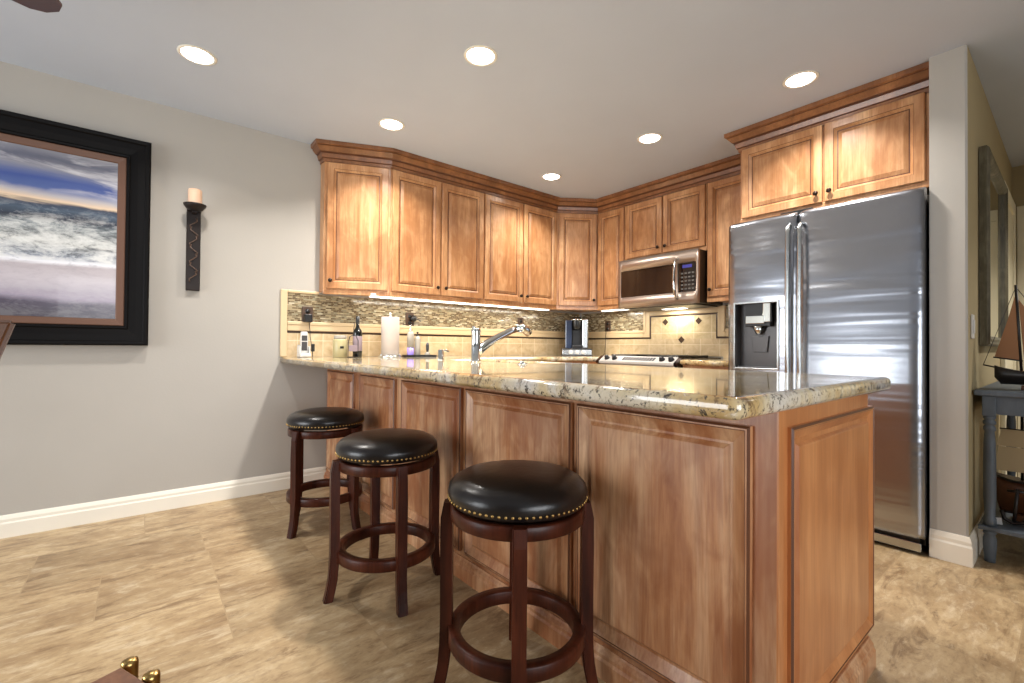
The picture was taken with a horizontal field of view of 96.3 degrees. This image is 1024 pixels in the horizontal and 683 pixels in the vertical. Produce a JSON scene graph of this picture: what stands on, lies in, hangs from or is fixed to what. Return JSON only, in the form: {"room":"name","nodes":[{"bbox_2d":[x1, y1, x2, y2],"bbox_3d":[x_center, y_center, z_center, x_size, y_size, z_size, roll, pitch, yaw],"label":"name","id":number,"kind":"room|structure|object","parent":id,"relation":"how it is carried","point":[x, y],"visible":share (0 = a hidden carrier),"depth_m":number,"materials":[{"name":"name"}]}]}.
{"room":"kitchen","nodes":[
{"label":"kitchen","id":0,"kind":"room"},
{"bbox_2d":[0,61,579,515],"bbox_3d":[-1.947,-0.203,2.966,7.100,2.440,0.120,1,-1,-39],"label":"wall","id":1,"kind":"structure","parent":0,"point":[210,397],"depth_m":2.82,"materials":[{"name":"beige paint"}]},
{"bbox_2d":[0,109,151,345],"bbox_3d":[-2.765,-0.582,2.194,1.620,1.190,0.050,1,-1,-39],"label":"framed picture","id":2,"kind":"object","parent":1,"relation":"attached to","point":[75,202],"visible":1,"depth_m":2.50,"materials":[{"name":"black paint"}]},
{"bbox_2d":[0,466,325,538],"bbox_3d":[-2.978,0.941,2.039,4.162,0.114,0.016,1,-1,-39],"label":"baseboard","id":3,"kind":"structure","parent":1,"relation":"attached to","point":[23,523],"depth_m":2.68,"materials":[{"name":"beige paint"}]},
{"bbox_2d":[183,201,206,290],"bbox_3d":[-1.941,-0.583,2.802,0.120,0.535,0.144,1,-1,-39],"label":"wall sconce","id":4,"kind":"object","parent":1,"relation":"attached to","point":[194,209],"visible":1,"depth_m":2.83,"materials":[{"name":"black metal"}]},
{"bbox_2d":[188,188,201,202],"bbox_3d":[-1.931,-0.868,2.795,0.074,0.113,0.074,1,-1,-39],"label":"pillar candle","id":5,"kind":"object","parent":4,"relation":"on","point":[194,195],"visible":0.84,"depth_m":2.77,"materials":[{"name":"beige wax"}]},
{"bbox_2d":[319,161,390,296],"bbox_3d":[-1.144,-0.822,3.367,0.432,0.971,0.271,1,-1,-39],"label":"upper cabinet","id":6,"kind":"object","parent":1,"relation":"attached to","point":[355,200],"visible":0.98,"depth_m":3.32,"materials":[{"name":"brown wood"}]},
{"bbox_2d":[311,139,740,213],"bbox_3d":[0.142,-1.331,3.876,3.228,0.126,1.229,1,-1,-2],"label":"crown molding","id":7,"kind":"structure","parent":6,"relation":"attached to","point":[325,150],"depth_m":3.72,"materials":[{"name":"brown wood"}]},
{"bbox_2d":[280,289,578,356],"bbox_3d":[-0.426,-0.108,4.106,3.009,0.470,0.020,1,-1,-39],"label":"tile backsplash","id":8,"kind":"structure","parent":1,"relation":"attached to","point":[443,326],"depth_m":3.82,"materials":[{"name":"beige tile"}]},
{"bbox_2d":[302,306,312,321],"bbox_3d":[-1.457,-0.190,3.268,0.074,0.118,0.009,1,-1,-39],"label":"wall outlet","id":9,"kind":"object","parent":8,"relation":"attached to","point":[305,310],"visible":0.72,"depth_m":3.26,"materials":[{"name":"brown"}]},
{"bbox_2d":[303,314,314,356],"bbox_3d":[-1.437,-0.042,3.247,0.068,0.300,0.048,1,-1,-39],"label":"power adapter","id":10,"kind":"object","parent":8,"relation":"attached to","point":[307,317],"visible":1,"depth_m":3.24,"materials":[{"name":"black plastic"}]},
{"bbox_2d":[406,312,413,325],"bbox_3d":[-0.840,-0.178,3.768,0.074,0.118,0.009,1,-1,-39],"label":"wall outlet","id":11,"kind":"object","parent":8,"relation":"attached to","point":[408,322],"visible":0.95,"depth_m":3.76,"materials":[{"name":"brown"}]},
{"bbox_2d":[409,315,420,321],"bbox_3d":[-0.794,-0.187,3.772,0.089,0.051,0.042,1,-1,-39],"label":"power adapter","id":12,"kind":"object","parent":11,"relation":"attached to","point":[413,318],"visible":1,"depth_m":3.75,"materials":[{"name":"black plastic"}]},
{"bbox_2d":[518,318,523,324],"bbox_3d":[0.085,-0.174,4.517,0.074,0.118,0.009,1,-1,-39],"label":"wall outlet","id":13,"kind":"object","parent":8,"relation":"attached to","point":[520,320],"visible":0.51,"depth_m":4.51,"materials":[{"name":"brown"}]},
{"bbox_2d":[390,169,483,303],"bbox_3d":[-0.641,-0.814,3.749,0.838,0.971,0.310,1,-1,-39],"label":"upper cabinet","id":14,"kind":"object","parent":1,"relation":"attached to","point":[437,228],"visible":0.97,"depth_m":3.62,"materials":[{"name":"brown wood"}]},
{"bbox_2d":[370,293,549,310],"bbox_3d":[-0.345,-0.328,3.930,1.800,0.026,0.060,1,-1,-39],"label":"light","id":15,"kind":"object","parent":14,"relation":"attached to","point":[371,294],"visible":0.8,"depth_m":3.76,"materials":[{"name":"beige paint"}]},
{"bbox_2d":[482,194,556,309],"bbox_3d":[0.027,-0.802,4.289,0.875,0.971,0.310,1,-1,-39],"label":"upper cabinet","id":16,"kind":"object","parent":1,"relation":"attached to","point":[520,243],"visible":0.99,"depth_m":4.16,"materials":[{"name":"brown wood"}]},
{"bbox_2d":[0,0,1023,198],"bbox_3d":[0.716,-1.475,0.856,8.750,0.100,6.820,1,-1,-39],"label":"ceiling","id":17,"kind":"structure","parent":0,"point":[571,88],"depth_m":2.34,"materials":[{"name":"paint"}]},
{"bbox_2d":[12,0,61,12],"bbox_3d":[-1.637,-1.274,1.039,1.084,0.334,1.058,1,-1,-39],"label":"ceiling fan","id":18,"kind":"object","parent":17,"relation":"hanging from","point":[48,6],"visible":1,"depth_m":1.60,"materials":[{"name":"brown wood"}]},
{"bbox_2d":[176,44,216,65],"bbox_3d":[-1.569,-1.425,2.287,0.168,0.004,0.168,1,-1,-39],"label":"recessed light","id":19,"kind":"object","parent":17,"relation":"in","point":[195,54],"visible":1,"depth_m":2.28,"materials":[{"name":"white glass"}]},
{"bbox_2d":[378,118,404,130],"bbox_3d":[-0.785,-1.411,2.986,0.168,0.004,0.168,1,-1,-39],"label":"recessed light","id":20,"kind":"object","parent":17,"relation":"in","point":[391,124],"visible":1,"depth_m":2.98,"materials":[{"name":"beige paint"}]},
{"bbox_2d":[464,45,497,65],"bbox_3d":[-0.156,-1.413,2.273,0.168,0.004,0.168,1,-1,-39],"label":"recessed light","id":21,"kind":"object","parent":17,"relation":"in","point":[477,55],"visible":1,"depth_m":2.27,"materials":[{"name":"white glass"}]},
{"bbox_2d":[541,173,560,179],"bbox_3d":[0.333,-1.391,3.878,0.168,0.004,0.168,1,-1,-39],"label":"recessed light","id":22,"kind":"object","parent":17,"relation":"in","point":[549,176],"visible":1,"depth_m":3.87,"materials":[{"name":"beige paint"}]},
{"bbox_2d":[637,133,662,143],"bbox_3d":[0.946,-1.394,3.152,0.168,0.004,0.168,1,-1,-39],"label":"recessed light","id":23,"kind":"object","parent":17,"relation":"in","point":[648,138],"visible":1,"depth_m":3.15,"materials":[{"name":"beige paint"}]},
{"bbox_2d":[782,70,818,88],"bbox_3d":[1.541,-1.397,2.450,0.168,0.004,0.168,1,-1,-39],"label":"recessed light","id":24,"kind":"object","parent":17,"relation":"in","point":[803,78],"visible":1,"depth_m":2.44,"materials":[{"name":"white glass"}]},
{"bbox_2d":[0,487,1023,682],"bbox_3d":[0.695,1.065,0.828,8.750,0.100,6.820,1,-1,-39],"label":"floor","id":25,"kind":"structure","parent":0,"point":[217,591],"depth_m":1.73,"materials":[{"name":"stone"}]},
{"bbox_2d":[0,320,15,358],"bbox_3d":[-1.222,0.472,0.718,0.525,1.052,0.511,1,-1,-39],"label":"dining chair","id":26,"kind":"object","parent":25,"relation":"on","point":[6,328],"visible":1,"depth_m":1.06,"materials":[{"name":"brown wood"}]},
{"bbox_2d":[92,656,160,682],"bbox_3d":[-0.654,0.772,0.424,0.377,0.454,0.672,0,-1,27],"label":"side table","id":27,"kind":"object","parent":25,"relation":"on","point":[128,672],"visible":1,"depth_m":0.76,"materials":[{"name":"brown wood"}]},
{"bbox_2d":[286,407,363,538],"bbox_3d":[-1.053,0.700,2.593,0.410,0.639,0.410,1,-1,-24],"label":"bar stool","id":28,"kind":"object","parent":25,"relation":"on","point":[319,418],"visible":0.98,"depth_m":2.43,"materials":[{"name":"black leather"}]},
{"bbox_2d":[286,407,363,429],"bbox_3d":[-1.051,0.425,2.596,0.409,0.088,0.409,0,-1,23],"label":"seat cushion","id":29,"kind":"object","parent":28,"relation":"on","point":[319,418],"depth_m":2.46,"materials":[{"name":"black leather"}]},
{"bbox_2d":[322,428,439,617],"bbox_3d":[-0.519,0.697,1.908,0.410,0.639,0.410,0,-1,7],"label":"bar stool","id":30,"kind":"object","parent":25,"relation":"on","point":[374,448],"visible":1,"depth_m":1.78,"materials":[{"name":"black leather"}]},
{"bbox_2d":[335,428,437,464],"bbox_3d":[-0.517,0.422,1.911,0.409,0.088,0.409,1,-1,-30],"label":"seat cushion","id":31,"kind":"object","parent":30,"relation":"on","point":[384,446],"depth_m":1.78,"materials":[{"name":"black leather"}]},
{"bbox_2d":[433,460,597,682],"bbox_3d":[0.014,0.696,1.352,0.410,0.639,0.410,0,-1,38],"label":"bar stool","id":32,"kind":"object","parent":25,"relation":"on","point":[516,502],"visible":1,"depth_m":1.24,"materials":[{"name":"black leather"}]},
{"bbox_2d":[448,460,587,522],"bbox_3d":[0.017,0.420,1.355,0.409,0.088,0.409,0,-1,-1],"label":"seat cushion","id":33,"kind":"object","parent":32,"relation":"on","point":[500,491],"depth_m":1.22,"materials":[{"name":"black leather"}]},
{"bbox_2d":[564,361,596,363],"bbox_3d":[0.241,0.612,4.138,1.958,0.871,0.804,1,-1,-39],"label":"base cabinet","id":34,"kind":"object","parent":25,"relation":"on","point":[586,362],"visible":0.02,"depth_m":4.14,"materials":[{"name":"brown wood"}]},
{"bbox_2d":[324,369,875,682],"bbox_3d":[-0.102,0.590,2.407,0.795,0.871,3.063,1,-1,-39],"label":"base cabinet","id":35,"kind":"object","parent":25,"relation":"on","point":[726,551],"visible":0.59,"depth_m":1.27,"materials":[{"name":"brown wood"}]},
{"bbox_2d":[280,348,890,419],"bbox_3d":[0.551,0.109,2.914,3.031,0.112,3.101,1,-1,-39],"label":"countertop","id":36,"kind":"structure","parent":35,"relation":"on","point":[712,393],"depth_m":1.26,"materials":[{"name":"beige stone"}]},
{"bbox_2d":[297,345,310,356],"bbox_3d":[-1.433,0.066,3.159,0.072,0.085,0.095,1,-1,-39],"label":"cradle","id":37,"kind":"object","parent":36,"relation":"on","point":[299,354],"visible":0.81,"depth_m":3.13,"materials":[{"name":"grey plastic"}]},
{"bbox_2d":[300,332,307,352],"bbox_3d":[-1.434,0.006,3.162,0.048,0.148,0.028,1,-1,-39],"label":"cordless phone","id":38,"kind":"object","parent":37,"relation":"in","point":[303,335],"visible":0.94,"depth_m":3.15,"materials":[{"name":"grey plastic"}]},
{"bbox_2d":[333,335,346,356],"bbox_3d":[-1.220,0.034,3.257,0.098,0.155,0.100,1,-1,-39],"label":"canister","id":39,"kind":"object","parent":36,"relation":"on","point":[339,341],"visible":0.94,"depth_m":3.22,"materials":[{"name":"beige ceramic"}]},
{"bbox_2d":[348,323,358,350],"bbox_3d":[-1.122,-0.011,3.241,0.075,0.246,0.050,1,-1,-39],"label":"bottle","id":40,"kind":"object","parent":36,"relation":"on","point":[350,347],"visible":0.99,"depth_m":3.24,"materials":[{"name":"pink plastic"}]},
{"bbox_2d":[353,316,361,356],"bbox_3d":[-1.117,-0.036,3.316,0.066,0.297,0.066,1,-1,-39],"label":"wine bottle","id":41,"kind":"object","parent":36,"relation":"on","point":[357,331],"visible":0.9,"depth_m":3.29,"materials":[{"name":"black glass"}]},
{"bbox_2d":[378,313,401,356],"bbox_3d":[-0.913,-0.050,3.442,0.176,0.332,0.176,1,-1,-39],"label":"paper towel holder","id":42,"kind":"object","parent":36,"relation":"on","point":[390,314],"visible":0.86,"depth_m":3.38,"materials":[{"name":"silver metal"}]},
{"bbox_2d":[381,317,399,354],"bbox_3d":[-0.914,-0.043,3.442,0.132,0.280,0.132,1,-1,-39],"label":"paper towel roll","id":43,"kind":"object","parent":42,"relation":"on","point":[389,325],"visible":0.9,"depth_m":3.38,"materials":[{"name":"beige paper"}]},
{"bbox_2d":[402,355,436,356],"bbox_3d":[-0.713,0.111,3.539,0.244,0.016,0.100,1,-1,-39],"label":"soap tray","id":44,"kind":"object","parent":36,"relation":"on","point":[402,355],"visible":1,"depth_m":3.49,"materials":[{"name":"black plastic"}]},
{"bbox_2d":[407,325,413,354],"bbox_3d":[-0.772,-0.007,3.492,0.052,0.232,0.052,1,-1,-39],"label":"soap bottle","id":45,"kind":"object","parent":44,"relation":"on","point":[410,335],"visible":0.89,"depth_m":3.47,"materials":[{"name":"blue"}]},
{"bbox_2d":[414,332,420,354],"bbox_3d":[-0.727,0.018,3.529,0.046,0.184,0.046,1,-1,-39],"label":"soap bottle","id":46,"kind":"object","parent":44,"relation":"on","point":[417,341],"visible":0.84,"depth_m":3.51,"materials":[{"name":"beige plastic"}]},
{"bbox_2d":[425,342,429,354],"bbox_3d":[-0.660,0.059,3.583,0.043,0.104,0.044,1,-1,-39],"label":"scrub brush","id":47,"kind":"object","parent":44,"relation":"on","point":[427,343],"visible":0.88,"depth_m":3.57,"materials":[{"name":"beige plastic"}]},
{"bbox_2d":[437,349,448,359],"bbox_3d":[-0.424,0.080,2.822,0.078,0.066,0.044,1,-1,-39],"label":"soap dispenser","id":48,"kind":"object","parent":36,"relation":"on","point":[440,351],"visible":0.98,"depth_m":2.80,"materials":[{"name":"silver metal"}]},
{"bbox_2d":[470,324,531,361],"bbox_3d":[-0.055,0.003,2.645,0.435,0.222,0.062,1,-1,-39],"label":"faucet","id":49,"kind":"object","parent":36,"relation":"on","point":[477,348],"visible":1,"depth_m":2.55,"materials":[{"name":"silver metal"}]},
{"bbox_2d":[564,317,587,348],"bbox_3d":[0.659,-0.088,4.705,0.230,0.322,0.230,0,-1,4],"label":"coffee maker","id":50,"kind":"object","parent":36,"relation":"on","point":[576,329],"visible":1,"depth_m":4.62,"materials":[{"name":"grey plastic"}]},
{"bbox_2d":[572,345,581,348],"bbox_3d":[0.656,0.054,4.648,0.098,0.035,0.119,0,-1,4],"label":"drip tray","id":51,"kind":"object","parent":50,"relation":"on","point":[573,346],"depth_m":4.59,"materials":[{"name":"black plastic"}]},
{"bbox_2d":[596,354,720,367],"bbox_3d":[1.221,0.583,3.899,0.701,0.940,0.786,1,-1,-39],"label":"range","id":52,"kind":"object","parent":25,"relation":"on","point":[655,360],"visible":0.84,"depth_m":3.71,"materials":[{"name":"silver metal"}]},
{"bbox_2d":[684,357,720,359],"bbox_3d":[1.272,0.146,3.942,0.580,0.027,0.782,1,-1,-39],"label":"cooktop","id":53,"kind":"object","parent":52,"relation":"in","point":[685,358],"depth_m":3.69,"materials":[{"name":"black glass"}]},
{"bbox_2d":[683,365,727,369],"bbox_3d":[1.633,0.616,3.437,0.677,0.871,0.428,1,-1,-39],"label":"base cabinet","id":54,"kind":"object","parent":25,"relation":"on","point":[684,366],"visible":0.02,"depth_m":3.29,"materials":[{"name":"brown wood"}]},
{"bbox_2d":[680,359,727,366],"bbox_3d":[1.643,0.159,3.450,0.659,0.042,0.436,1,-1,-39],"label":"countertop","id":55,"kind":"structure","parent":54,"relation":"on","point":[692,362],"depth_m":3.28,"materials":[{"name":"beige stone"}]},
{"bbox_2d":[728,187,929,552],"bbox_3d":[1.979,0.142,2.820,0.862,1.812,0.955,1,-1,-39],"label":"refrigerator","id":56,"kind":"object","parent":25,"relation":"on","point":[842,288],"visible":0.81,"depth_m":2.40,"materials":[{"name":"silver metal"}]},
{"bbox_2d":[973,381,1023,562],"bbox_3d":[2.789,0.644,2.421,1.200,0.812,0.378,1,-1,-39],"label":"console table","id":57,"kind":"object","parent":25,"relation":"on","point":[998,398],"visible":0.71,"depth_m":2.16,"materials":[{"name":"grey paint"}]},
{"bbox_2d":[996,517,1002,524],"bbox_3d":[2.309,0.853,2.184,0.004,0.036,0.036,1,-1,-39],"label":"paper tag","id":58,"kind":"object","parent":57,"relation":"on","point":[999,520],"visible":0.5,"depth_m":2.18,"materials":[{"name":"grey paper"}]},
{"bbox_2d":[978,499,1023,538],"bbox_3d":[2.789,0.889,2.417,1.176,0.022,0.358,1,-1,-39],"label":"shelf","id":59,"kind":"object","parent":57,"relation":"attached to","point":[989,528],"depth_m":2.16,"materials":[{"name":"grey paint"}]},
{"bbox_2d":[983,285,1023,389],"bbox_3d":[2.503,-0.022,2.201,0.085,0.510,0.341,1,-1,-39],"label":"model sailboat","id":60,"kind":"object","parent":57,"relation":"on","point":[1009,348],"visible":1,"depth_m":2.25,"materials":[{"name":"black"}]},
{"bbox_2d":[996,417,1023,521],"bbox_3d":[2.524,0.621,2.197,0.136,0.505,0.323,1,-1,-39],"label":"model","id":61,"kind":"object","parent":57,"relation":"on","point":[1010,458],"visible":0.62,"depth_m":2.26},
{"bbox_2d":[999,489,1023,525],"bbox_3d":[2.377,0.782,2.166,0.028,0.173,0.106,1,-1,-39],"label":"ornament","id":62,"kind":"object","parent":57,"relation":"on","point":[1016,491],"visible":1,"depth_m":2.16,"materials":[{"name":"black metal"}]},
{"bbox_2d":[580,302,728,358],"bbox_3d":[1.750,-0.162,3.945,0.120,2.440,3.011,1,-1,-39],"label":"wall","id":63,"kind":"structure","parent":0,"point":[724,303],"depth_m":4.72,"materials":[{"name":"beige paint"}]},
{"bbox_2d":[550,213,599,312],"bbox_3d":[0.676,-0.792,4.685,0.633,0.971,0.511,1,-1,-39],"label":"upper cabinet","id":64,"kind":"object","parent":63,"relation":"attached to","point":[577,234],"visible":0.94,"depth_m":4.49,"materials":[{"name":"brown wood"}]},
{"bbox_2d":[598,207,625,309],"bbox_3d":[1.046,-0.791,4.463,0.338,0.971,0.331,1,-1,-39],"label":"upper cabinet","id":65,"kind":"object","parent":63,"relation":"attached to","point":[611,224],"visible":0.43,"depth_m":4.38,"materials":[{"name":"brown wood"}]},
{"bbox_2d":[600,309,625,311],"bbox_3d":[1.002,-0.311,4.435,0.060,0.026,0.330,1,-1,-39],"label":"light","id":66,"kind":"object","parent":65,"relation":"attached to","point":[611,309],"visible":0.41,"depth_m":4.42,"materials":[{"name":"beige paint"}]},
{"bbox_2d":[582,304,728,358],"bbox_3d":[1.398,-0.081,4.265,0.020,0.449,2.010,1,-1,-39],"label":"tile backsplash","id":67,"kind":"structure","parent":63,"relation":"attached to","point":[695,331],"depth_m":4.26,"materials":[{"name":"beige tile"}]},
{"bbox_2d":[605,321,610,331],"bbox_3d":[0.994,-0.157,4.762,0.009,0.118,0.074,1,-1,-39],"label":"wall outlet","id":68,"kind":"object","parent":67,"relation":"attached to","point":[607,323],"visible":1,"depth_m":4.75,"materials":[{"name":"brown"}]},
{"bbox_2d":[626,183,707,259],"bbox_3d":[1.400,-1.001,4.030,0.338,0.556,0.784,1,-1,-39],"label":"upper cabinet","id":69,"kind":"object","parent":63,"relation":"attached to","point":[677,221],"visible":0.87,"depth_m":3.90,"materials":[{"name":"brown wood"}]},
{"bbox_2d":[618,248,722,310],"bbox_3d":[1.337,-0.506,3.976,0.469,0.437,0.770,1,-1,-39],"label":"microwave","id":70,"kind":"object","parent":69,"relation":"attached to","point":[677,280],"visible":0.98,"depth_m":3.81,"materials":[{"name":"silver metal"}]},
{"bbox_2d":[707,174,740,301],"bbox_3d":[1.782,-0.795,3.554,0.338,0.971,0.433,1,-1,-39],"label":"upper cabinet","id":71,"kind":"object","parent":63,"relation":"attached to","point":[724,195],"visible":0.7,"depth_m":3.55,"materials":[{"name":"brown wood"}]},
{"bbox_2d":[740,92,928,222],"bbox_3d":[2.074,-1.038,2.893,0.723,0.516,0.959,1,-1,-39],"label":"upper cabinet","id":72,"kind":"object","parent":63,"relation":"attached to","point":[883,149],"visible":0.81,"depth_m":2.61,"materials":[{"name":"brown wood"}]},
{"bbox_2d":[929,45,1011,536],"bbox_3d":[2.981,-0.163,2.918,2.300,2.440,0.134,1,-1,-39],"label":"wall","id":73,"kind":"structure","parent":0,"point":[961,119],"depth_m":2.21,"materials":[{"name":"beige paint"}]},
{"bbox_2d":[724,61,928,153],"bbox_3d":[1.902,-1.328,2.805,0.390,0.126,1.034,1,-1,-39],"label":"crown molding","id":74,"kind":"structure","parent":73,"relation":"attached to","point":[914,80],"depth_m":2.61,"materials":[{"name":"brown wood"}]},
{"bbox_2d":[929,512,983,567],"bbox_3d":[2.612,0.984,2.605,1.396,0.133,0.150,1,-1,-39],"label":"baseboard","id":75,"kind":"structure","parent":73,"relation":"attached to","point":[946,546],"depth_m":2.17,"materials":[{"name":"beige paint"}]},
{"bbox_2d":[971,314,974,338],"bbox_3d":[2.221,-0.072,2.209,0.072,0.116,0.011,1,-1,-39],"label":"light switch","id":76,"kind":"object","parent":73,"relation":"attached to","point":[972,315],"visible":1,"depth_m":2.19,"materials":[{"name":"grey plastic"}]},
{"bbox_2d":[979,145,1007,346],"bbox_3d":[2.814,-0.487,2.670,1.000,1.030,0.038,1,-1,-39],"label":"wall mirror","id":77,"kind":"object","parent":73,"relation":"attached to","point":[993,190],"visible":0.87,"depth_m":2.57,"materials":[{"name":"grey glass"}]},
{"bbox_2d":[1001,182,1016,476],"bbox_3d":[3.542,0.006,3.269,0.820,2.120,0.024,1,-1,-39],"label":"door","id":78,"kind":"structure","parent":73,"relation":"in","point":[1010,364],"depth_m":3.37,"materials":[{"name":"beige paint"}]},
{"bbox_2d":[1012,165,1023,476],"bbox_3d":[4.998,-0.152,2.348,0.120,2.440,3.559,1,-1,-39],"label":"wall","id":79,"kind":"structure","parent":0,"point":[1018,171],"depth_m":3.58,"materials":[{"name":"paint"}]},
{"bbox_2d":[1017,206,1023,477],"bbox_3d":[4.232,0.011,3.175,0.024,2.120,0.990,1,-1,-39],"label":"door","id":80,"kind":"structure","parent":79,"relation":"in","point":[1020,209],"depth_m":3.54,"materials":[{"name":"beige paint"}]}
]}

